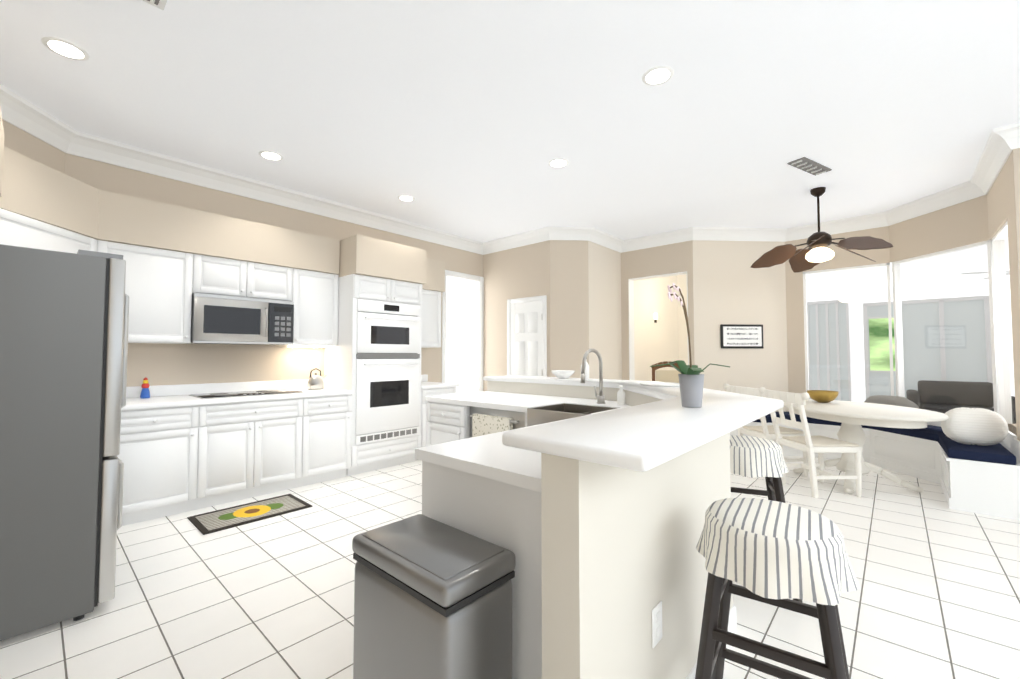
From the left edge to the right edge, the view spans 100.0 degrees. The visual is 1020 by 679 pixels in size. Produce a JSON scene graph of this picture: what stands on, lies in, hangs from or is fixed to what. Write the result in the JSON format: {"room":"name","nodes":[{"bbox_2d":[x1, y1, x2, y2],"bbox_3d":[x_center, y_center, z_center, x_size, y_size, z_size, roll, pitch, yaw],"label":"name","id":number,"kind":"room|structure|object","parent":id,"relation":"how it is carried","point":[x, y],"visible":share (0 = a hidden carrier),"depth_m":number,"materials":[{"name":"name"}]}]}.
{"room":"kitchen and dining room","nodes":[
{"label":"kitchen and dining room","id":0,"kind":"room"},
{"bbox_2d":[2,120,64,173],"bbox_3d":[-3.614,-0.149,2.935,0.150,3.100,1.075,0,-2,-9],"label":"wall","id":1,"kind":"structure","parent":0,"point":[20,141],"depth_m":3.20,"materials":[{"name":"beige paint"}]},
{"bbox_2d":[0,208,119,254],"bbox_3d":[-3.379,-0.399,2.965,0.977,0.800,0.866,-2,-3,42],"label":"upper cabinet","id":2,"kind":"object","parent":1,"relation":"attached to","point":[19,230],"depth_m":2.91,"materials":[{"name":"white wood"}]},
{"bbox_2d":[0,107,444,291],"bbox_3d":[-1.853,-0.946,3.907,2.017,0.417,4.278,-2,-3,42],"label":"soffit","id":3,"kind":"structure","parent":0,"point":[34,189],"depth_m":3.77,"materials":[{"name":"beige paint"}]},
{"bbox_2d":[65,153,482,386],"bbox_3d":[-2.044,-0.062,5.288,0.150,3.100,4.930,-2,-3,42],"label":"wall","id":4,"kind":"structure","parent":0,"point":[154,364],"depth_m":4.32,"materials":[{"name":"beige paint"}]},
{"bbox_2d":[120,243,195,343],"bbox_3d":[-3.152,-0.373,3.653,0.396,0.800,0.660,-2,-3,42],"label":"upper cabinet","id":5,"kind":"object","parent":4,"relation":"attached to","point":[160,284],"depth_m":3.63,"materials":[{"name":"white wood"}]},
{"bbox_2d":[196,254,255,297],"bbox_3d":[-2.788,-0.582,4.103,0.347,0.350,0.484,-2,-3,42],"label":"upper cabinet","id":6,"kind":"object","parent":4,"relation":"attached to","point":[214,275],"depth_m":3.99,"materials":[{"name":"white wood"}]},
{"bbox_2d":[186,293,293,344],"bbox_3d":[-2.627,-0.175,4.190,0.434,0.440,0.838,-2,-3,42],"label":"over-the-range microwave","id":7,"kind":"object","parent":6,"relation":"attached to","point":[219,319],"visible":1,"depth_m":4.03,"materials":[{"name":"silver metal"}]},
{"bbox_2d":[256,263,295,303],"bbox_3d":[-2.543,-0.571,4.375,0.347,0.350,0.484,-2,-3,42],"label":"upper cabinet","id":8,"kind":"object","parent":4,"relation":"attached to","point":[273,282],"depth_m":4.32,"materials":[{"name":"white wood"}]},
{"bbox_2d":[126,376,427,399],"bbox_3d":[-2.374,0.498,4.767,0.022,0.099,3.585,-2,-3,42],"label":"backsplash","id":9,"kind":"structure","parent":4,"relation":"attached to","point":[182,389],"depth_m":4.19,"materials":[{"name":"white tile"}]},
{"bbox_2d":[285,269,339,347],"bbox_3d":[-2.216,-0.333,4.730,0.347,0.800,0.495,-2,-3,42],"label":"upper cabinet","id":10,"kind":"object","parent":4,"relation":"attached to","point":[317,306],"depth_m":4.62,"materials":[{"name":"white wood"}]},
{"bbox_2d":[288,345,330,347],"bbox_3d":[-2.212,0.078,4.729,0.100,0.018,0.420,-2,-3,42],"label":"under-cabinet light","id":11,"kind":"object","parent":10,"relation":"attached to","point":[309,346],"visible":1,"depth_m":4.70,"materials":[{"name":"white plastic"}]},
{"bbox_2d":[340,274,395,307],"bbox_3d":[-1.754,-0.561,5.007,0.677,0.265,0.503,-2,-3,42],"label":"upper cabinet","id":12,"kind":"object","parent":4,"relation":"attached to","point":[353,287],"depth_m":4.73,"materials":[{"name":"white wood"}]},
{"bbox_2d":[396,280,423,307],"bbox_3d":[-1.494,-0.550,5.296,0.677,0.265,0.503,-2,-3,42],"label":"upper cabinet","id":13,"kind":"object","parent":4,"relation":"attached to","point":[406,292],"depth_m":5.12,"materials":[{"name":"white wood"}]},
{"bbox_2d":[418,290,440,347],"bbox_3d":[-1.258,-0.279,5.797,0.347,0.770,0.555,-2,-3,42],"label":"upper cabinet","id":14,"kind":"object","parent":4,"relation":"attached to","point":[430,315],"depth_m":5.76,"materials":[{"name":"white wood"}]},
{"bbox_2d":[442,270,483,391],"bbox_3d":[-0.778,0.254,6.681,0.180,2.570,0.850,-2,-3,42],"label":"trim","id":15,"kind":"structure","parent":4,"relation":"attached to","point":[477,333],"depth_m":6.91,"materials":[{"name":"white wood"}]},
{"bbox_2d":[446,278,472,393],"bbox_3d":[-1.008,0.041,8.072,2.030,3.100,0.100,-2,-3,42],"label":"wall","id":16,"kind":"structure","parent":0,"point":[459,302],"depth_m":7.93,"materials":[{"name":"white paint"}]},
{"bbox_2d":[0,456,1019,678],"bbox_3d":[0.884,1.525,4.906,11.800,0.100,10.400,-2,-3,42],"label":"floor","id":17,"kind":"structure","parent":0,"point":[936,595],"depth_m":2.28,"materials":[{"name":"tile"}]},
{"bbox_2d":[0,244,128,640],"bbox_3d":[-2.580,0.467,2.229,0.910,1.815,0.852,-2,-3,42],"label":"refrigerator","id":18,"kind":"object","parent":17,"relation":"on","point":[64,320],"visible":1,"depth_m":2.04,"materials":[{"name":"grey metal"}]},
{"bbox_2d":[117,404,211,525],"bbox_3d":[-3.007,0.984,3.553,0.677,0.880,0.659,-2,-3,42],"label":"base cabinet","id":19,"kind":"object","parent":17,"relation":"on","point":[181,450],"depth_m":3.37,"materials":[{"name":"white wood"}]},
{"bbox_2d":[187,494,311,534],"bbox_3d":[-2.122,1.417,3.522,0.480,0.010,0.780,-2,-3,42],"label":"kitchen mat","id":20,"kind":"object","parent":17,"relation":"on","point":[220,520],"visible":0.94,"depth_m":3.47,"materials":[{"name":"fabric"}]},
{"bbox_2d":[208,396,311,506],"bbox_3d":[-2.546,1.003,4.066,0.677,0.880,0.958,-2,-3,42],"label":"base cabinet","id":21,"kind":"object","parent":17,"relation":"on","point":[261,447],"depth_m":3.87,"materials":[{"name":"white wood"}]},
{"bbox_2d":[121,388,351,411],"bbox_3d":[-2.620,0.540,3.985,0.697,0.040,2.095,-2,-3,42],"label":"countertop","id":22,"kind":"structure","parent":21,"relation":"on","point":[134,403],"depth_m":3.72,"materials":[{"name":"white stone"}]},
{"bbox_2d":[140,377,149,397],"bbox_3d":[-3.171,0.419,3.722,0.068,0.180,0.070,-2,-3,42],"label":"rooster figurine","id":23,"kind":"object","parent":22,"relation":"on","point":[145,391],"visible":1,"depth_m":3.71,"materials":[{"name":"blue"}]},
{"bbox_2d":[189,389,303,398],"bbox_3d":[-2.509,0.516,4.105,0.490,0.015,0.840,-2,-3,42],"label":"cooktop","id":24,"kind":"object","parent":22,"relation":"in","point":[239,394],"visible":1,"depth_m":4.03,"materials":[{"name":"black glass"}]},
{"bbox_2d":[307,368,326,389],"bbox_3d":[-2.120,0.430,4.713,0.170,0.232,0.209,-2,-3,42],"label":"kettle","id":25,"kind":"object","parent":22,"relation":"on","point":[315,381],"visible":1,"depth_m":4.64,"materials":[{"name":"silver metal"}]},
{"bbox_2d":[312,392,355,483],"bbox_3d":[-2.118,1.021,4.543,0.677,0.880,0.568,-2,-3,42],"label":"base cabinet","id":26,"kind":"object","parent":17,"relation":"on","point":[331,415],"depth_m":4.38,"materials":[{"name":"white wood"}]},
{"bbox_2d":[352,432,419,474],"bbox_3d":[-1.624,1.313,5.082,0.677,0.335,0.892,-2,-3,42],"label":"base cabinet","id":27,"kind":"object","parent":17,"relation":"on","point":[366,457],"depth_m":4.83,"materials":[{"name":"white wood"}]},
{"bbox_2d":[355,299,419,444],"bbox_3d":[-1.588,0.360,5.085,0.709,1.560,0.810,-2,-3,42],"label":"double wall oven","id":28,"kind":"object","parent":27,"relation":"in","point":[387,372],"visible":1,"depth_m":4.85,"materials":[{"name":"white metal"}]},
{"bbox_2d":[352,514,514,678],"bbox_3d":[-0.240,0.996,1.350,0.539,0.693,0.288,-2,-3,42],"label":"trash can","id":29,"kind":"object","parent":17,"relation":"on","point":[432,598],"visible":1,"depth_m":1.25,"materials":[{"name":"silver metal"}]},
{"bbox_2d":[419,388,456,446],"bbox_3d":[-1.135,1.061,5.637,0.677,0.880,0.555,-2,-3,42],"label":"base cabinet","id":30,"kind":"object","parent":17,"relation":"on","point":[423,392],"depth_m":5.23,"materials":[{"name":"white wood"}]},
{"bbox_2d":[419,380,458,387],"bbox_3d":[-1.119,0.602,5.657,0.697,0.040,0.580,-2,-3,42],"label":"countertop","id":31,"kind":"structure","parent":30,"relation":"on","point":[422,383],"depth_m":5.46,"materials":[{"name":"white stone"}]},
{"bbox_2d":[415,387,736,678],"bbox_3d":[0.014,0.881,2.803,2.584,1.030,2.393,-2,-3,42],"label":"kitchen island","id":32,"kind":"object","parent":17,"relation":"on","point":[580,503],"depth_m":1.35,"materials":[{"name":"white paint"}]},
{"bbox_2d":[469,406,524,437],"bbox_3d":[0.090,0.972,3.551,0.615,0.845,0.696,-2,-3,42],"label":"dishwasher","id":33,"kind":"object","parent":32,"relation":"in","point":[518,421],"visible":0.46,"depth_m":3.29,"materials":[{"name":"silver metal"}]},
{"bbox_2d":[472,413,512,436],"bbox_3d":[-0.141,0.774,3.312,0.400,0.363,0.044,-2,-3,42],"label":"dish towel","id":34,"kind":"object","parent":33,"relation":"hanging from","point":[483,424],"visible":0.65,"depth_m":3.31,"materials":[{"name":"beige fabric"}]},
{"bbox_2d":[425,375,783,474],"bbox_3d":[0.156,0.349,2.880,2.800,0.040,2.690,-2,-3,42],"label":"island countertop","id":35,"kind":"structure","parent":32,"relation":"on","point":[653,430],"depth_m":1.76,"materials":[{"name":"white stone"}]},
{"bbox_2d":[552,370,574,378],"bbox_3d":[0.506,0.335,4.079,0.230,0.075,0.230,-2,-3,42],"label":"bowl","id":36,"kind":"object","parent":35,"relation":"on","point":[563,374],"visible":1,"depth_m":4.01,"materials":[{"name":"white ceramic"}]},
{"bbox_2d":[581,358,588,380],"bbox_3d":[0.651,0.249,3.719,0.072,0.220,0.078,-2,-3,42],"label":"soap bottle","id":37,"kind":"object","parent":35,"relation":"on","point":[587,373],"visible":0.4,"depth_m":3.69,"materials":[{"name":"white plastic"}]},
{"bbox_2d":[580,349,605,403],"bbox_3d":[0.627,0.280,3.252,0.100,0.423,0.260,-2,-3,42],"label":"faucet","id":38,"kind":"object","parent":35,"relation":"on","point":[600,397],"visible":1,"depth_m":3.29,"materials":[{"name":"silver metal"}]},
{"bbox_2d":[617,385,624,404],"bbox_3d":[0.842,0.418,3.237,0.060,0.146,0.060,-2,-3,42],"label":"soap bottle","id":39,"kind":"object","parent":35,"relation":"on","point":[620,396],"visible":1,"depth_m":3.21,"materials":[{"name":"white plastic"}]},
{"bbox_2d":[639,382,679,386],"bbox_3d":[1.123,0.331,3.149,0.330,0.014,0.330,-2,-3,42],"label":"round tray","id":40,"kind":"object","parent":35,"relation":"on","point":[662,384],"visible":0.81,"depth_m":3.17,"materials":[{"name":"white ceramic"}]},
{"bbox_2d":[650,283,729,407],"bbox_3d":[0.780,0.011,1.849,0.296,0.556,0.400,-2,-3,42],"label":"orchid plant","id":41,"kind":"object","parent":35,"relation":"on","point":[691,380],"visible":1,"depth_m":1.82,"materials":[{"name":"green plant"}]},
{"bbox_2d":[652,601,661,647],"bbox_3d":[0.484,0.935,1.404,0.007,0.120,0.075,-2,-3,42],"label":"electrical outlet plate","id":42,"kind":"object","parent":32,"relation":"attached to","point":[656,624],"visible":1,"depth_m":1.40,"materials":[{"name":"white plastic"}]},
{"bbox_2d":[651,361,680,382],"bbox_3d":[2.692,0.965,7.204,0.598,1.190,0.655,-1,-2,16],"label":"dining chair","id":43,"kind":"object","parent":17,"relation":"on","point":[672,376],"visible":0.38,"depth_m":7.46,"materials":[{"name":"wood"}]},
{"bbox_2d":[724,384,807,476],"bbox_3d":[2.856,0.990,4.758,0.606,0.960,0.656,0,-2,-8],"label":"dining chair","id":44,"kind":"object","parent":17,"relation":"on","point":[765,431],"visible":0.38,"depth_m":4.59,"materials":[{"name":"white paint"}]},
{"bbox_2d":[730,435,802,602],"bbox_3d":[1.357,0.982,2.457,0.450,0.807,0.450,-1,-2,22],"label":"bar stool","id":45,"kind":"object","parent":17,"relation":"on","point":[753,457],"visible":0.21,"depth_m":2.31,"materials":[{"name":"white fabric"}]},
{"bbox_2d":[695,498,859,678],"bbox_3d":[0.803,0.940,1.309,0.450,0.807,0.450,-1,-3,35],"label":"bar stool","id":46,"kind":"object","parent":17,"relation":"on","point":[777,554],"visible":1,"depth_m":1.21,"materials":[{"name":"white fabric"}]},
{"bbox_2d":[759,388,861,497],"bbox_3d":[2.903,0.967,4.128,0.606,0.960,0.656,0,-2,-3],"label":"dining chair","id":47,"kind":"object","parent":17,"relation":"on","point":[808,443],"visible":0.92,"depth_m":3.93,"materials":[{"name":"white paint"}]},
{"bbox_2d":[730,412,942,469],"bbox_3d":[3.987,1.243,5.405,2.798,0.500,0.972,-2,-3,42],"label":"bench","id":48,"kind":"object","parent":17,"relation":"on","point":[876,448],"depth_m":5.26,"materials":[{"name":"white wood"}]},
{"bbox_2d":[864,395,918,408],"bbox_3d":[4.549,0.828,5.142,0.210,0.308,0.533,1,-2,-28],"label":"pillow","id":49,"kind":"object","parent":48,"relation":"on","point":[892,400],"visible":0.35,"depth_m":5.06,"materials":[{"name":"grey fabric"}]},
{"bbox_2d":[783,399,948,493],"bbox_3d":[3.491,1.070,4.369,1.100,0.767,1.600,0,-2,-3],"label":"dining table","id":50,"kind":"object","parent":17,"relation":"on","point":[852,417],"visible":0.88,"depth_m":4.14,"materials":[{"name":"white paint"}]},
{"bbox_2d":[807,390,838,402],"bbox_3d":[3.478,0.637,4.760,0.290,0.125,0.290,-2,-3,42],"label":"bowl","id":51,"kind":"object","parent":50,"relation":"on","point":[822,396],"visible":1,"depth_m":4.68,"materials":[{"name":"gold metal"}]},
{"bbox_2d":[890,428,1019,520],"bbox_3d":[4.068,1.190,3.974,0.764,0.500,1.050,-2,-3,42],"label":"bench","id":52,"kind":"object","parent":17,"relation":"on","point":[978,479],"depth_m":3.57,"materials":[{"name":"white wood"}]},
{"bbox_2d":[941,407,1007,445],"bbox_3d":[4.104,0.768,3.789,0.414,0.324,0.225,-1,-2,28],"label":"pillow","id":53,"kind":"object","parent":52,"relation":"on","point":[974,426],"visible":1,"depth_m":3.72,"materials":[{"name":"white fabric"}]},
{"bbox_2d":[0,0,1019,241],"bbox_3d":[0.884,-1.673,5.024,11.800,0.100,10.400,-2,-3,42],"label":"ceiling","id":54,"kind":"structure","parent":0,"point":[470,119],"depth_m":3.00,"materials":[{"name":"white paint"}]},
{"bbox_2d":[41,37,89,60],"bbox_3d":[-2.621,-1.712,2.526,0.200,0.006,0.200,-2,-3,42],"label":"recessed light","id":55,"kind":"object","parent":54,"relation":"in","point":[62,47],"visible":1,"depth_m":2.52,"materials":[{"name":"white"}]},
{"bbox_2d":[142,0,166,9],"bbox_3d":[-1.819,-1.717,2.088,0.180,0.029,0.230,-2,-3,42],"label":"ceiling vent","id":56,"kind":"object","parent":54,"relation":"in","point":[160,4],"visible":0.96,"depth_m":2.18,"materials":[{"name":"silver metal"}]},
{"bbox_2d":[259,150,283,160],"bbox_3d":[-2.163,-1.663,3.874,0.200,0.006,0.200,-2,-3,42],"label":"recessed light","id":57,"kind":"object","parent":54,"relation":"in","point":[270,155],"visible":1,"depth_m":3.86,"materials":[{"name":"white"}]},
{"bbox_2d":[397,195,414,201],"bbox_3d":[-1.193,-1.624,4.925,0.200,0.006,0.200,-2,-3,42],"label":"recessed light","id":58,"kind":"object","parent":54,"relation":"in","point":[407,198],"visible":1,"depth_m":4.92,"materials":[{"name":"white"}]},
{"bbox_2d":[548,158,568,167],"bbox_3d":[0.456,-1.657,4.023,0.200,0.006,0.200,-2,-3,42],"label":"recessed light","id":59,"kind":"object","parent":54,"relation":"in","point":[558,162],"visible":1,"depth_m":4.01,"materials":[{"name":"white"}]},
{"bbox_2d":[642,65,673,85],"bbox_3d":[0.956,-1.703,2.769,0.200,0.006,0.200,-2,-3,42],"label":"recessed light","id":60,"kind":"object","parent":54,"relation":"in","point":[653,76],"visible":1,"depth_m":2.76,"materials":[{"name":"white"}]},
{"bbox_2d":[787,157,831,175],"bbox_3d":[2.868,-1.643,4.088,0.520,0.029,0.150,1,-2,-30],"label":"ceiling vent","id":61,"kind":"object","parent":54,"relation":"in","point":[805,164],"visible":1,"depth_m":4.07,"materials":[{"name":"grey metal"}]},
{"bbox_2d":[751,187,892,272],"bbox_3d":[3.309,-1.239,4.636,1.238,0.795,1.228,-2,-3,42],"label":"ceiling fan","id":62,"kind":"object","parent":54,"relation":"hanging from","point":[817,243],"visible":1,"depth_m":4.63,"materials":[{"name":"brown wood"}]},
{"bbox_2d":[483,240,549,390],"bbox_3d":[0.115,-0.015,6.562,1.360,3.100,0.150,-2,-3,42],"label":"wall","id":63,"kind":"structure","parent":0,"point":[518,272],"depth_m":6.64,"materials":[{"name":"beige paint"}]},
{"bbox_2d":[0,84,1019,254],"bbox_3d":[1.527,-1.607,3.207,8.020,0.164,7.720,-2,-3,42],"label":"crown molding","id":64,"kind":"structure","parent":63,"relation":"attached to","point":[25,115],"depth_m":4.72,"materials":[{"name":"white wood"}]},
{"bbox_2d":[507,295,546,376],"bbox_3d":[0.218,0.450,6.293,0.750,2.150,0.086,-2,-3,42],"label":"door","id":65,"kind":"structure","parent":63,"relation":"attached to","point":[526,336],"depth_m":6.32,"materials":[{"name":"white wood"}]},
{"bbox_2d":[550,240,588,377],"bbox_3d":[0.842,-0.031,6.142,0.552,3.100,0.150,0,-2,-3],"label":"wall","id":66,"kind":"structure","parent":0,"point":[569,315],"depth_m":6.08,"materials":[{"name":"beige paint"}]},
{"bbox_2d":[588,241,621,379],"bbox_3d":[1.443,-0.015,6.552,0.150,3.100,1.130,-2,-3,42],"label":"wall","id":67,"kind":"structure","parent":0,"point":[604,282],"depth_m":6.44,"materials":[{"name":"beige paint"}]},
{"bbox_2d":[634,275,677,380],"bbox_3d":[2.663,0.046,8.217,0.100,3.100,2.980,-2,-3,42],"label":"wall","id":68,"kind":"structure","parent":0,"point":[664,338],"depth_m":8.29,"materials":[{"name":"beige paint"}]},
{"bbox_2d":[654,313,657,322],"bbox_3d":[2.838,-0.420,8.332,0.070,0.180,0.080,-2,-3,42],"label":"light","id":69,"kind":"object","parent":68,"relation":"attached to","point":[655,317],"visible":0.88,"depth_m":8.31,"materials":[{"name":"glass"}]},
{"bbox_2d":[621,240,694,379],"bbox_3d":[2.243,-0.018,6.492,1.120,3.100,0.150,-2,-3,42],"label":"wall","id":70,"kind":"structure","parent":0,"point":[667,259],"depth_m":6.50,"materials":[{"name":"beige paint"}]},
{"bbox_2d":[628,271,688,379],"bbox_3d":[2.263,0.281,6.470,0.917,2.501,0.160,-2,-3,42],"label":"trim","id":71,"kind":"structure","parent":70,"relation":"attached to","point":[631,324],"depth_m":6.75,"materials":[{"name":"white wood"}]},
{"bbox_2d":[678,274,687,364],"bbox_3d":[4.291,0.064,8.690,1.650,3.100,0.100,-2,-3,42],"label":"wall","id":72,"kind":"structure","parent":0,"point":[682,279],"depth_m":9.17,"materials":[{"name":"beige paint"}]},
{"bbox_2d":[693,240,788,411],"bbox_3d":[3.318,-0.029,6.178,1.428,3.100,0.150,0,-2,-3],"label":"wall","id":73,"kind":"structure","parent":0,"point":[731,285],"depth_m":6.11,"materials":[{"name":"beige paint"}]},
{"bbox_2d":[720,324,763,347],"bbox_3d":[3.299,-0.043,6.086,0.620,0.340,0.024,0,-2,-3],"label":"framed sign","id":74,"kind":"object","parent":73,"relation":"attached to","point":[727,325],"visible":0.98,"depth_m":6.07,"materials":[{"name":"black plastic"}]},
{"bbox_2d":[723,327,761,345],"bbox_3d":[3.300,-0.043,6.072,0.560,0.280,0.002,0,-2,-3],"label":"picture","id":75,"kind":"object","parent":74,"relation":"attached to","point":[742,336],"visible":1,"depth_m":6.07},
{"bbox_2d":[785,226,889,393],"bbox_3d":[4.423,-0.042,5.839,1.189,3.100,0.150,-2,-3,42],"label":"wall","id":76,"kind":"structure","parent":0,"point":[842,258],"depth_m":6.03,"materials":[{"name":"beige paint"}]},
{"bbox_2d":[889,195,991,261],"bbox_3d":[4.919,-0.078,4.857,0.150,3.100,1.069,0,-2,-3],"label":"wall","id":77,"kind":"structure","parent":0,"point":[959,225],"depth_m":4.81,"materials":[{"name":"beige paint"}]},
{"bbox_2d":[803,222,1019,462],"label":"window","id":78,"kind":"structure","parent":77,"relation":"in","point":[999,337],"depth_m":4.72,"materials":[{"name":"white"}]},
{"bbox_2d":[987,148,1019,440],"bbox_3d":[4.500,-0.118,3.792,0.150,3.100,1.284,-2,-3,42],"label":"wall","id":79,"kind":"structure","parent":0,"point":[1003,199],"depth_m":3.53,"materials":[{"name":"beige paint"}]},
{"label":"outside","id":80,"kind":"structure","parent":0,"visible":0},
{"bbox_2d":[806,237,1008,285],"bbox_3d":[7.585,-1.305,4.840,8.000,0.050,6.500,-2,-3,42],"label":"ceiling","id":81,"kind":"structure","parent":80,"point":[849,274],"depth_m":7.19,"materials":[{"name":"white paint"}]},
{"bbox_2d":[958,271,1009,278],"bbox_3d":[7.134,-1.075,5.977,1.004,0.315,1.004,1,-2,-26],"label":"fan","id":82,"kind":"object","parent":81,"relation":"hanging from","point":[982,273],"depth_m":6.14,"materials":[{"name":"white"}]},
{"bbox_2d":[807,268,1014,407],"bbox_3d":[9.061,0.148,6.507,8.100,2.730,0.170,-2,-3,42],"label":"window","id":83,"kind":"structure","parent":80,"point":[826,321],"depth_m":7.99,"materials":[{"name":"glass"}]},
{"bbox_3d":[7.585,1.458,4.738,8.000,0.020,6.500,-2,-3,42],"label":"floor","id":84,"kind":"structure","parent":80,"visible":0},
{"bbox_2d":[906,380,1015,423],"bbox_3d":[7.322,1.117,7.004,1.200,0.830,0.900,-2,-3,42],"label":"wicker chair","id":85,"kind":"object","parent":84,"relation":"on","point":[943,391],"depth_m":7.13,"materials":[{"name":"grey wicker"}]}
]}

